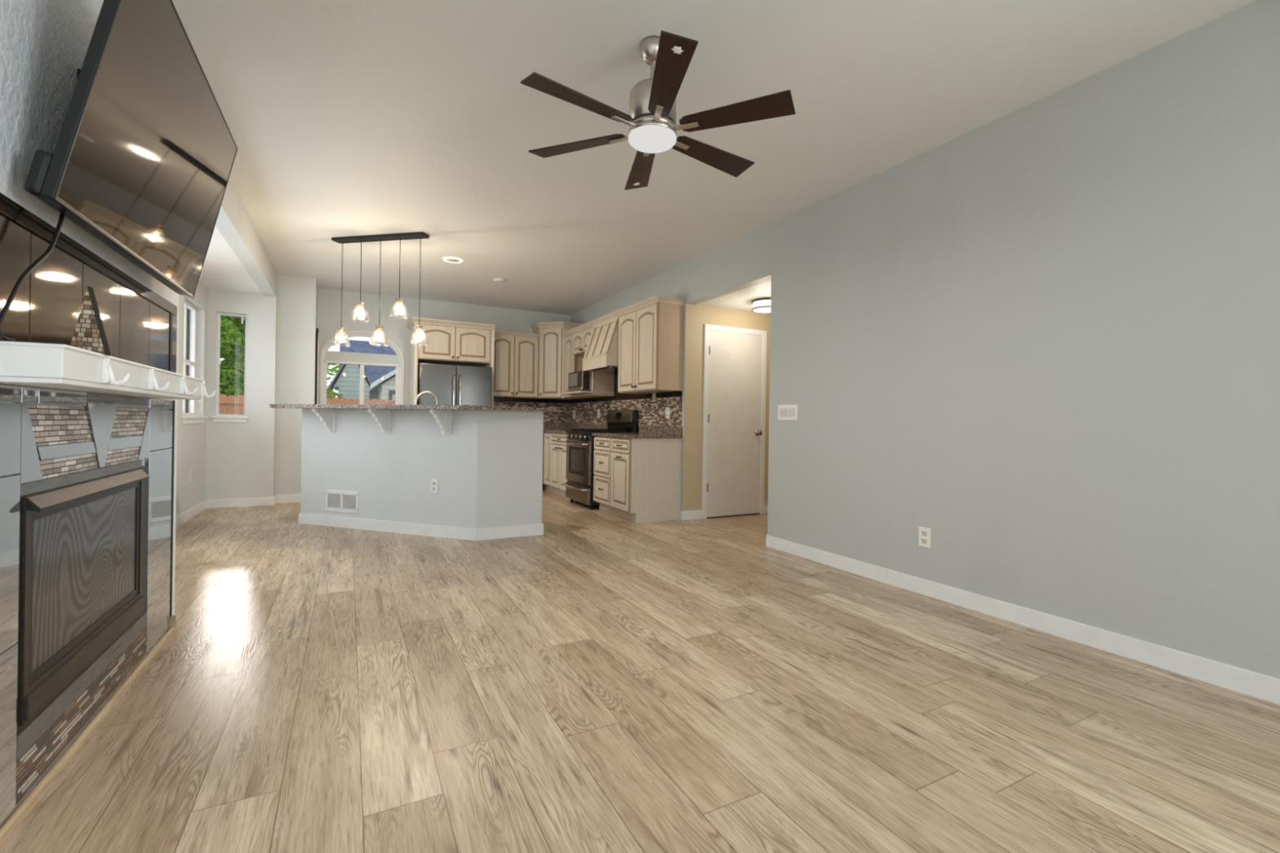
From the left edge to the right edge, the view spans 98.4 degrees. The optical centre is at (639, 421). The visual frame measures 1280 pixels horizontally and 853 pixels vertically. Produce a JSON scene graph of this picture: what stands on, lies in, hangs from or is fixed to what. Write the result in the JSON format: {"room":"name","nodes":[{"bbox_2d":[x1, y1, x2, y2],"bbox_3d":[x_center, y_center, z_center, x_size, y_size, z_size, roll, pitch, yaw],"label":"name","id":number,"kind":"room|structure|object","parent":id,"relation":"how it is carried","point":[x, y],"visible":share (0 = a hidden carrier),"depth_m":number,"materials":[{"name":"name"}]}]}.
{"room":"living room","nodes":[
{"label":"living room","id":0,"kind":"room"},
{"bbox_2d":[0,0,276,826],"bbox_3d":[-1.587,-0.350,1.251,0.120,2.740,11.700,1,0,-28],"label":"wall","id":1,"kind":"structure","parent":0,"point":[44,44],"depth_m":1.58,"materials":[{"name":"paint"}]},
{"bbox_2d":[0,614,176,845],"bbox_3d":[-1.857,0.983,1.893,0.034,0.068,1.790,1,0,-28],"label":"trim","id":2,"kind":"structure","parent":1,"relation":"attached to","point":[11,823],"depth_m":1.71,"materials":[{"name":"brown wood"}]},
{"bbox_2d":[24,0,237,298],"bbox_3d":[-1.745,-0.937,1.995,0.277,0.747,1.332,1,0,-28],"label":"television","id":3,"kind":"object","parent":1,"relation":"attached to","point":[142,160],"visible":1,"depth_m":1.74,"materials":[{"name":"black plastic"}]},
{"bbox_2d":[0,213,64,342],"bbox_3d":[-1.521,-0.384,1.384,0.015,0.396,0.333,1,0,-28],"label":"power cord","id":4,"kind":"object","parent":3,"relation":"hanging from","point":[49,250],"visible":0.99,"depth_m":1.34,"materials":[{"name":"black rubber"}]},
{"bbox_2d":[175,281,208,516],"bbox_3d":[-3.894,-0.257,4.234,0.140,2.488,4.270,1,0,-28],"label":"wall","id":5,"kind":"structure","parent":0,"point":[191,437],"depth_m":5.71,"materials":[{"name":"paint"}]},
{"bbox_2d":[189,470,191,482],"bbox_3d":[-4.515,0.548,5.547,0.009,0.118,0.075,1,0,-28],"label":"wall outlet","id":6,"kind":"object","parent":5,"relation":"attached to","point":[190,471],"visible":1,"depth_m":5.53,"materials":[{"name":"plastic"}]},
{"bbox_2d":[175,500,206,528],"bbox_3d":[-3.874,0.939,4.327,0.013,0.098,4.140,1,0,-28],"label":"baseboard","id":7,"kind":"structure","parent":5,"relation":"attached to","point":[188,514],"depth_m":5.53,"materials":[{"name":"white wood"}]},
{"bbox_2d":[181,299,206,424],"bbox_3d":[-4.593,-0.600,5.616,0.148,1.245,0.910,1,0,-28],"label":"window","id":8,"kind":"structure","parent":5,"relation":"in","point":[188,416],"depth_m":5.82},
{"bbox_2d":[199,226,263,295],"bbox_3d":[-3.677,-1.498,4.408,0.655,0.100,4.450,1,0,-28],"label":"ceiling","id":9,"kind":"structure","parent":0,"point":[222,270],"depth_m":5.38,"materials":[{"name":"paint"}]},
{"bbox_2d":[204,271,277,500],"bbox_3d":[-4.643,-0.393,6.332,0.775,2.740,0.140,1,0,-28],"label":"wall","id":10,"kind":"structure","parent":0,"point":[240,456],"depth_m":6.33,"materials":[{"name":"paint"}]},
{"bbox_2d":[211,312,248,422],"bbox_3d":[-4.658,-0.610,6.295,0.337,1.237,0.148,1,0,-28],"label":"window","id":11,"kind":"structure","parent":10,"relation":"in","point":[219,417],"depth_m":6.26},
{"bbox_2d":[205,494,301,508],"bbox_3d":[-4.421,0.931,6.461,1.041,0.098,0.169,1,0,-28],"label":"baseboard","id":12,"kind":"structure","parent":10,"relation":"attached to","point":[264,501],"depth_m":6.35,"materials":[{"name":"white wood"}]},
{"bbox_2d":[275,274,316,495],"bbox_3d":[-4.208,-0.387,6.738,0.413,2.740,0.140,1,0,-28],"label":"wall","id":13,"kind":"structure","parent":0,"point":[296,295],"depth_m":6.67,"materials":[{"name":"paint"}]},
{"bbox_2d":[315,282,318,328],"bbox_3d":[-4.241,-0.388,7.113,0.120,2.740,0.554,1,0,-28],"label":"wall","id":14,"kind":"structure","parent":0,"point":[317,311],"depth_m":7.07,"materials":[{"name":"paint"}]},
{"bbox_2d":[314,328,319,404],"bbox_3d":[-4.161,-0.602,7.015,0.125,1.170,0.470,1,0,-28],"label":"window","id":15,"kind":"structure","parent":14,"relation":"in","point":[317,344],"depth_m":6.84,"materials":[{"name":"brown metal"}]},
{"bbox_2d":[317,288,570,413],"bbox_3d":[-2.681,-0.365,8.183,3.638,2.740,0.140,1,0,-28],"label":"wall","id":16,"kind":"structure","parent":0,"point":[396,330],"depth_m":7.75,"materials":[{"name":"paint"}]},
{"bbox_2d":[319,331,404,404],"bbox_3d":[-3.802,-0.620,7.571,1.024,1.217,0.132,1,0,-28],"label":"window","id":17,"kind":"structure","parent":16,"relation":"in","point":[362,359],"depth_m":7.56,"materials":[{"name":"paint"}]},
{"bbox_2d":[493,330,539,398],"bbox_3d":[-1.921,-0.840,8.297,0.738,0.960,0.360,1,0,-28],"label":"upper cabinet","id":18,"kind":"object","parent":16,"relation":"attached to","point":[516,354],"visible":0.91,"depth_m":8.18,"materials":[{"name":"wood"}]},
{"bbox_2d":[0,488,1279,852],"bbox_3d":[0.491,1.050,2.781,7.000,0.001,15.155,1,0,-28],"label":"floor","id":19,"kind":"structure","parent":0,"point":[597,682],"depth_m":1.94,"materials":[{"name":"brown wood"}]},
{"bbox_2d":[0,192,177,824],"bbox_3d":[-2.014,0.216,1.785,0.454,1.544,1.836,1,0,-28],"label":"fireplace","id":20,"kind":"object","parent":19,"relation":"on","point":[86,528],"visible":0.91,"depth_m":1.69,"materials":[{"name":"tile"}]},
{"bbox_2d":[0,192,177,373],"bbox_3d":[-1.837,-0.372,1.875,0.018,0.363,1.836,1,0,-28],"label":"mirror","id":21,"kind":"object","parent":20,"relation":"attached to","point":[140,325],"depth_m":1.66,"materials":[{"name":"black mirror"}]},
{"bbox_2d":[27,469,149,511],"bbox_3d":[-1.808,0.215,1.852,0.027,0.040,0.902,1,0,-28],"label":"hood","id":22,"kind":"object","parent":20,"relation":"attached to","point":[51,497],"depth_m":1.72,"materials":[{"name":"metal"}]},
{"bbox_2d":[0,341,204,399],"bbox_3d":[-1.772,-0.142,1.904,0.166,0.093,1.435,1,0,-28],"label":"mantel shelf","id":23,"kind":"object","parent":20,"relation":"on","point":[38,365],"visible":0.92,"depth_m":1.40,"materials":[{"name":"white wood"}]},
{"bbox_2d":[70,285,111,355],"bbox_3d":[-1.508,-0.277,1.514,0.079,0.185,0.030,1,0,-28],"label":"tree","id":24,"kind":"object","parent":23,"relation":"on","point":[89,334],"visible":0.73,"depth_m":1.50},
{"bbox_2d":[101,357,130,386],"bbox_3d":[-1.462,-0.137,1.545,0.055,0.079,0.042,1,0,-28],"label":"wall hook","id":25,"kind":"object","parent":23,"relation":"attached to","point":[107,375],"visible":1,"depth_m":1.53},
{"bbox_2d":[147,368,169,392],"bbox_3d":[-1.647,-0.140,1.894,0.055,0.079,0.042,1,0,-28],"label":"wall hook","id":26,"kind":"object","parent":23,"relation":"attached to","point":[152,382],"visible":1,"depth_m":1.88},
{"bbox_2d":[179,376,198,395],"bbox_3d":[-1.834,-0.142,2.248,0.055,0.079,0.042,1,0,-28],"label":"wall hook","id":27,"kind":"object","parent":23,"relation":"attached to","point":[183,388],"visible":1,"depth_m":2.24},
{"bbox_2d":[200,381,216,398],"bbox_3d":[-1.997,-0.144,2.557,0.055,0.079,0.042,1,0,-28],"label":"wall hook","id":28,"kind":"object","parent":23,"relation":"attached to","point":[203,393],"visible":1,"depth_m":2.55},
{"bbox_2d":[297,408,543,540],"bbox_3d":[-2.130,0.453,5.035,2.488,1.120,0.648,1,0,9],"label":"kitchen island","id":29,"kind":"object","parent":19,"relation":"on","point":[487,465],"visible":0.95,"depth_m":4.96,"materials":[{"name":"paint"}]},
{"bbox_2d":[324,489,359,513],"bbox_3d":[-2.824,0.758,5.229,0.402,0.206,0.009,1,0,19],"label":"vent grille","id":30,"kind":"object","parent":29,"relation":"attached to","point":[342,501],"visible":1,"depth_m":5.22,"materials":[{"name":"white metal"}]},
{"bbox_2d":[269,404,558,412],"bbox_3d":[-2.155,-0.126,5.020,2.821,0.034,0.845,1,0,9],"label":"island countertop","id":31,"kind":"structure","parent":29,"relation":"on","point":[271,406],"depth_m":4.76,"materials":[{"name":"stone"}]},
{"bbox_2d":[430,479,438,493],"bbox_3d":[-1.822,0.572,4.885,0.075,0.122,0.009,1,0,19],"label":"wall outlet","id":32,"kind":"object","parent":29,"relation":"attached to","point":[433,489],"visible":1,"depth_m":4.88,"materials":[{"name":"plastic"}]},
{"bbox_2d":[406,316,495,405],"bbox_3d":[-2.670,-0.175,7.731,1.092,2.360,0.668,1,0,-28],"label":"tall cabinet","id":33,"kind":"object","parent":19,"relation":"on","point":[456,343],"visible":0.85,"depth_m":7.50,"materials":[{"name":"wood"}]},
{"bbox_2d":[417,363,492,405],"bbox_3d":[-2.604,0.116,7.655,0.925,1.740,0.792,1,0,-28],"label":"refrigerator","id":34,"kind":"object","parent":19,"relation":"on","point":[452,384],"visible":0.3,"depth_m":7.34,"materials":[{"name":"silver metal"}]},
{"bbox_2d":[542,431,576,501],"bbox_3d":[-1.050,0.594,8.007,0.651,0.868,1.701,1,0,-28],"label":"base cabinet","id":35,"kind":"object","parent":19,"relation":"on","point":[554,448],"visible":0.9,"depth_m":7.65,"materials":[{"name":"wood"}]},
{"bbox_2d":[542,422,607,433],"bbox_3d":[-1.349,0.090,7.841,1.346,0.128,1.710,1,0,-28],"label":"countertop","id":36,"kind":"structure","parent":35,"relation":"on","point":[562,428],"depth_m":8.44,"materials":[{"name":"stone"}]},
{"bbox_2d":[563,409,637,509],"bbox_3d":[-0.517,0.443,6.882,0.710,1.185,0.761,1,0,-28],"label":"range","id":37,"kind":"object","parent":19,"relation":"on","point":[580,449],"visible":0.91,"depth_m":6.72,"materials":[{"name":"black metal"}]},
{"bbox_2d":[565,430,637,434],"bbox_3d":[-0.490,0.136,6.893,0.640,0.024,0.761,1,0,-28],"label":"cooktop","id":38,"kind":"object","parent":37,"relation":"in","point":[568,432],"depth_m":6.68,"materials":[{"name":"black metal"}]},
{"bbox_2d":[593,435,681,523],"bbox_3d":[-0.068,0.608,6.149,0.651,0.868,0.932,1,0,-28],"label":"base cabinet","id":39,"kind":"object","parent":19,"relation":"on","point":[636,480],"visible":1,"depth_m":5.79,"materials":[{"name":"wood"}]},
{"bbox_2d":[591,425,682,438],"bbox_3d":[-0.052,0.108,6.145,0.638,0.128,0.957,1,0,-28],"label":"countertop","id":40,"kind":"structure","parent":39,"relation":"on","point":[645,431],"depth_m":6.03,"materials":[{"name":"stone"}]},
{"bbox_3d":[-2.120,0.579,5.564,1.952,0.868,1.747,1,0,-28],"label":"cabinet","id":41,"kind":"object","parent":19,"relation":"on","visible":0},
{"bbox_3d":[-2.107,0.127,5.580,1.984,0.034,1.779,1,0,-28],"label":"countertop","id":42,"kind":"structure","parent":41,"relation":"on","visible":0},
{"bbox_2d":[414,391,438,404],"bbox_3d":[-2.231,-0.104,5.757,0.251,0.425,0.091,1,0,-28],"label":"kitchen faucet","id":43,"kind":"object","parent":42,"relation":"on","point":[433,394],"visible":0.56,"depth_m":5.76,"materials":[{"name":"silver metal"}]},
{"bbox_2d":[172,0,1256,315],"bbox_3d":[0.637,-1.748,2.841,7.062,0.120,13.050,1,0,-28],"label":"ceiling","id":44,"kind":"structure","parent":0,"point":[343,117],"depth_m":2.99,"materials":[{"name":"paint"}]},
{"bbox_2d":[331,231,429,280],"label":"pendant light","id":45,"kind":"object","parent":44,"relation":"hanging from","point":[390,237],"depth_m":5.15,"materials":[{"name":"black metal"}]},
{"bbox_2d":[331,286,350,346],"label":"pendant light","id":46,"kind":"object","parent":45,"relation":"hanging from","point":[341,331],"depth_m":5.25,"materials":[{"name":"white glass"}]},
{"bbox_2d":[351,281,368,322],"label":"pendant light","id":47,"kind":"object","parent":45,"relation":"hanging from","point":[360,304],"depth_m":5.22,"materials":[{"name":"white glass"}]},
{"bbox_2d":[369,314,388,346],"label":"pendant light","id":48,"kind":"object","parent":45,"relation":"hanging from","point":[379,329],"depth_m":5.18,"materials":[{"name":"white glass"}]},
{"bbox_2d":[409,309,427,345],"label":"pendant light","id":49,"kind":"object","parent":45,"relation":"hanging from","point":[419,328],"depth_m":5.09,"materials":[{"name":"white glass"}]},
{"bbox_2d":[417,324,421,331],"bbox_3d":[-2.034,-0.860,5.085,0.035,0.054,0.035,1,0,-28],"label":"socket","id":50,"kind":"object","parent":49,"relation":"attached to","point":[419,327],"depth_m":5.07,"materials":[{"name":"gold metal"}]},
{"bbox_2d":[389,262,408,319],"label":"pendant light","id":51,"kind":"object","parent":44,"relation":"hanging from","point":[398,301],"depth_m":5.13,"materials":[{"name":"white glass"}]},
{"bbox_2d":[442,257,462,263],"bbox_3d":[-1.998,-1.719,5.892,0.212,0.011,0.212,1,0,-28],"label":"recessed light","id":52,"kind":"object","parent":44,"relation":"in","point":[451,260],"visible":1,"depth_m":5.88,"materials":[{"name":"white plastic"}]},
{"bbox_2d":[493,278,505,283],"bbox_3d":[-1.710,-1.707,6.707,0.139,0.027,0.139,1,0,-28],"label":"smoke detector","id":53,"kind":"object","parent":44,"relation":"attached to","point":[496,280],"visible":1,"depth_m":6.67,"materials":[{"name":"white plastic"}]},
{"bbox_2d":[520,30,795,190],"bbox_3d":[0.059,-1.474,2.488,1.230,0.445,1.202,1,0,-28],"label":"ceiling fan","id":54,"kind":"object","parent":44,"relation":"hanging from","point":[651,120],"visible":1,"depth_m":2.39,"materials":[{"name":"brown wood"}]},
{"bbox_2d":[692,305,770,510],"bbox_3d":[1.444,-0.116,6.440,2.031,2.360,0.120,1,0,-28],"label":"wall","id":55,"kind":"structure","parent":0,"point":[704,315],"depth_m":5.97,"materials":[{"name":"paint"}]},
{"bbox_2d":[683,303,695,511],"bbox_3d":[0.513,-0.100,5.902,0.116,2.300,0.042,1,0,-28],"label":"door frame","id":56,"kind":"structure","parent":55,"relation":"attached to","point":[690,308],"depth_m":5.88,"materials":[{"name":"paint"}]},
{"bbox_2d":[683,504,768,520],"bbox_3d":[1.359,1.014,6.329,2.055,0.098,0.013,1,0,-28],"label":"baseboard","id":57,"kind":"structure","parent":55,"relation":"attached to","point":[691,514],"depth_m":5.91,"materials":[{"name":"white wood"}]},
{"bbox_2d":[701,324,766,519],"bbox_3d":[1.075,0.006,6.131,0.858,2.105,0.082,1,0,-28],"label":"door","id":58,"kind":"structure","parent":55,"relation":"in","point":[735,358],"depth_m":6.14,"materials":[{"name":"white wood"}]},
{"bbox_2d":[695,280,771,315],"bbox_3d":[1.820,-1.261,5.760,2.031,0.060,1.500,1,0,-28],"label":"ceiling","id":59,"kind":"structure","parent":0,"point":[740,300],"depth_m":5.60,"materials":[{"name":"paint"}]},
{"bbox_2d":[751,297,770,313],"bbox_3d":[1.311,-1.190,5.684,0.319,0.095,0.319,1,0,-28],"label":"ceiling lamp","id":60,"kind":"object","parent":59,"relation":"attached to","point":[762,305],"visible":0.59,"depth_m":5.59,"materials":[{"name":"white glass"}]},
{"bbox_2d":[569,0,1279,679],"bbox_3d":[1.778,-0.252,3.511,0.120,2.840,12.550,1,0,-28],"label":"wall","id":61,"kind":"structure","parent":0,"point":[1042,340],"depth_m":2.76,"materials":[{"name":"grey paint"}]},
{"bbox_2d":[530,321,584,399],"bbox_3d":[-1.274,-0.915,8.465,0.657,1.130,0.666,1,0,-28],"label":"upper cabinet","id":62,"kind":"object","parent":61,"relation":"attached to","point":[552,339],"visible":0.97,"depth_m":8.26,"materials":[{"name":"wood"}]},
{"bbox_2d":[560,320,613,398],"bbox_3d":[-0.810,-0.831,7.766,0.487,0.975,1.100,1,0,-28],"label":"upper cabinet","id":63,"kind":"object","parent":61,"relation":"attached to","point":[576,339],"visible":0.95,"depth_m":7.66,"materials":[{"name":"wood"}]},
{"bbox_2d":[568,370,591,391],"bbox_3d":[-0.707,-0.533,7.529,0.406,0.268,0.490,1,0,-28],"label":"microwave oven","id":64,"kind":"object","parent":63,"relation":"on","point":[580,380],"visible":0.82,"depth_m":7.28,"materials":[{"name":"silver metal"}]},
{"bbox_2d":[560,391,613,395],"bbox_3d":[-0.737,-0.387,7.616,0.485,0.026,0.760,1,0,-28],"label":"shelf","id":65,"kind":"object","parent":63,"relation":"attached to","point":[575,393],"depth_m":7.33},
{"bbox_2d":[493,396,682,432],"bbox_3d":[-0.947,-0.078,7.088,1.348,0.415,3.420,1,0,-28],"label":"backsplash","id":66,"kind":"structure","parent":61,"relation":"attached to","point":[651,411],"depth_m":7.51,"materials":[{"name":"tile"}]},
{"bbox_2d":[493,372,682,403],"bbox_3d":[-0.941,-0.503,7.088,1.348,0.434,3.420,1,0,-28],"label":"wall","id":67,"kind":"structure","parent":61,"relation":"attached to","point":[617,396],"depth_m":7.42,"materials":[{"name":"black tile"}]},
{"bbox_2d":[597,409,599,417],"bbox_3d":[-0.591,-0.110,7.831,0.009,0.120,0.075,1,0,-28],"label":"wall outlet","id":68,"kind":"object","parent":61,"relation":"attached to","point":[598,411],"visible":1,"depth_m":7.81,"materials":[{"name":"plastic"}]},
{"bbox_2d":[582,311,618,373],"bbox_3d":[-0.367,-0.976,6.946,0.475,0.672,0.755,1,0,-28],"label":"range hood","id":69,"kind":"object","parent":61,"relation":"attached to","point":[601,354],"visible":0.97,"depth_m":6.76,"materials":[{"name":"wood"}]},
{"bbox_2d":[616,294,685,394],"bbox_3d":[0.094,-0.818,6.205,0.349,0.975,0.985,1,0,-28],"label":"upper cabinet","id":70,"kind":"object","parent":61,"relation":"attached to","point":[650,351],"visible":1,"depth_m":5.88,"materials":[{"name":"wood"}]},
{"bbox_2d":[666,407,669,417],"bbox_3d":[0.306,-0.097,6.134,0.009,0.120,0.075,1,0,-28],"label":"wall outlet","id":71,"kind":"object","parent":61,"relation":"attached to","point":[667,408],"visible":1,"depth_m":6.12,"materials":[{"name":"plastic"}]},
{"bbox_2d":[680,511,683,520],"bbox_3d":[0.441,1.000,5.864,0.013,0.098,0.053,1,0,-28],"label":"baseboard","id":72,"kind":"structure","parent":61,"relation":"attached to","point":[681,512],"depth_m":5.84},
{"bbox_2d":[777,404,797,420],"bbox_3d":[1.197,-0.071,4.463,0.011,0.121,0.218,1,0,-28],"label":"light switch","id":73,"kind":"object","parent":61,"relation":"attached to","point":[785,412],"visible":1,"depth_m":4.46,"materials":[{"name":"plastic"}]},
{"bbox_2d":[918,526,930,548],"bbox_3d":[1.751,0.713,3.397,0.009,0.120,0.078,1,0,-28],"label":"wall outlet","id":74,"kind":"object","parent":61,"relation":"attached to","point":[924,534],"visible":1,"depth_m":3.39,"materials":[{"name":"plastic"}]},
{"bbox_2d":[921,530,927,536],"bbox_3d":[1.750,0.689,3.396,0.004,0.031,0.037,1,0,-28],"label":"receptacle","id":75,"kind":"object","parent":74,"relation":"attached to","point":[924,533],"depth_m":3.39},
{"bbox_2d":[921,537,927,544],"bbox_3d":[1.749,0.737,3.396,0.004,0.031,0.037,1,0,-28],"label":"receptacle","id":76,"kind":"object","parent":74,"relation":"attached to","point":[924,540],"depth_m":3.39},
{"bbox_2d":[764,534,1279,705],"bbox_3d":[2.902,1.036,1.335,0.133,0.098,7.633,1,0,-28],"label":"baseboard","id":77,"kind":"structure","parent":61,"relation":"attached to","point":[1251,683],"depth_m":2.70,"materials":[{"name":"white wood"}]},
{"label":"outside","id":78,"kind":"structure","parent":0,"visible":0},
{"bbox_3d":[-20.750,1.116,39.217,80.000,0.100,71.280,1,0,-28],"label":"ground","id":79,"kind":"structure","parent":78,"visible":0},
{"bbox_2d":[219,315,244,413],"bbox_3d":[-9.361,-2.051,12.692,1.875,6.607,1.724,1,0,-28],"label":"leafy tree","id":80,"kind":"object","parent":79,"relation":"on","point":[232,369],"visible":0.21,"depth_m":12.41,"materials":[{"name":"green plant"}]},
{"bbox_2d":[218,394,395,414],"bbox_3d":[-6.098,0.390,11.524,18.000,1.772,0.150,1,0,-28],"label":"wooden fence","id":81,"kind":"object","parent":79,"relation":"on","point":[235,404],"visible":0.08,"depth_m":10.63,"materials":[{"name":"brown wood"}]},
{"bbox_2d":[326,363,338,398],"bbox_3d":[-31.082,-2.669,49.057,9.795,7.800,7.685,1,0,-28],"label":"leafy tree","id":82,"kind":"object","parent":79,"relation":"on","point":[334,369],"visible":0.02,"depth_m":49.48,"materials":[{"name":"green plant"}]},
{"bbox_2d":[326,391,342,401],"bbox_3d":[-12.978,-0.040,22.541,1.915,2.445,1.576,1,0,-28],"label":"leafy shrub","id":83,"kind":"object","parent":79,"relation":"on","point":[335,393],"visible":0.02,"depth_m":22.91,"materials":[{"name":"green plant"}]},
{"bbox_2d":[329,339,396,402],"bbox_3d":[-16.456,-2.408,39.696,10.050,7.070,14.400,1,0,-28],"label":"house","id":84,"kind":"structure","parent":79,"relation":"on","point":[379,381],"depth_m":35.65,"materials":[{"name":"grey"}]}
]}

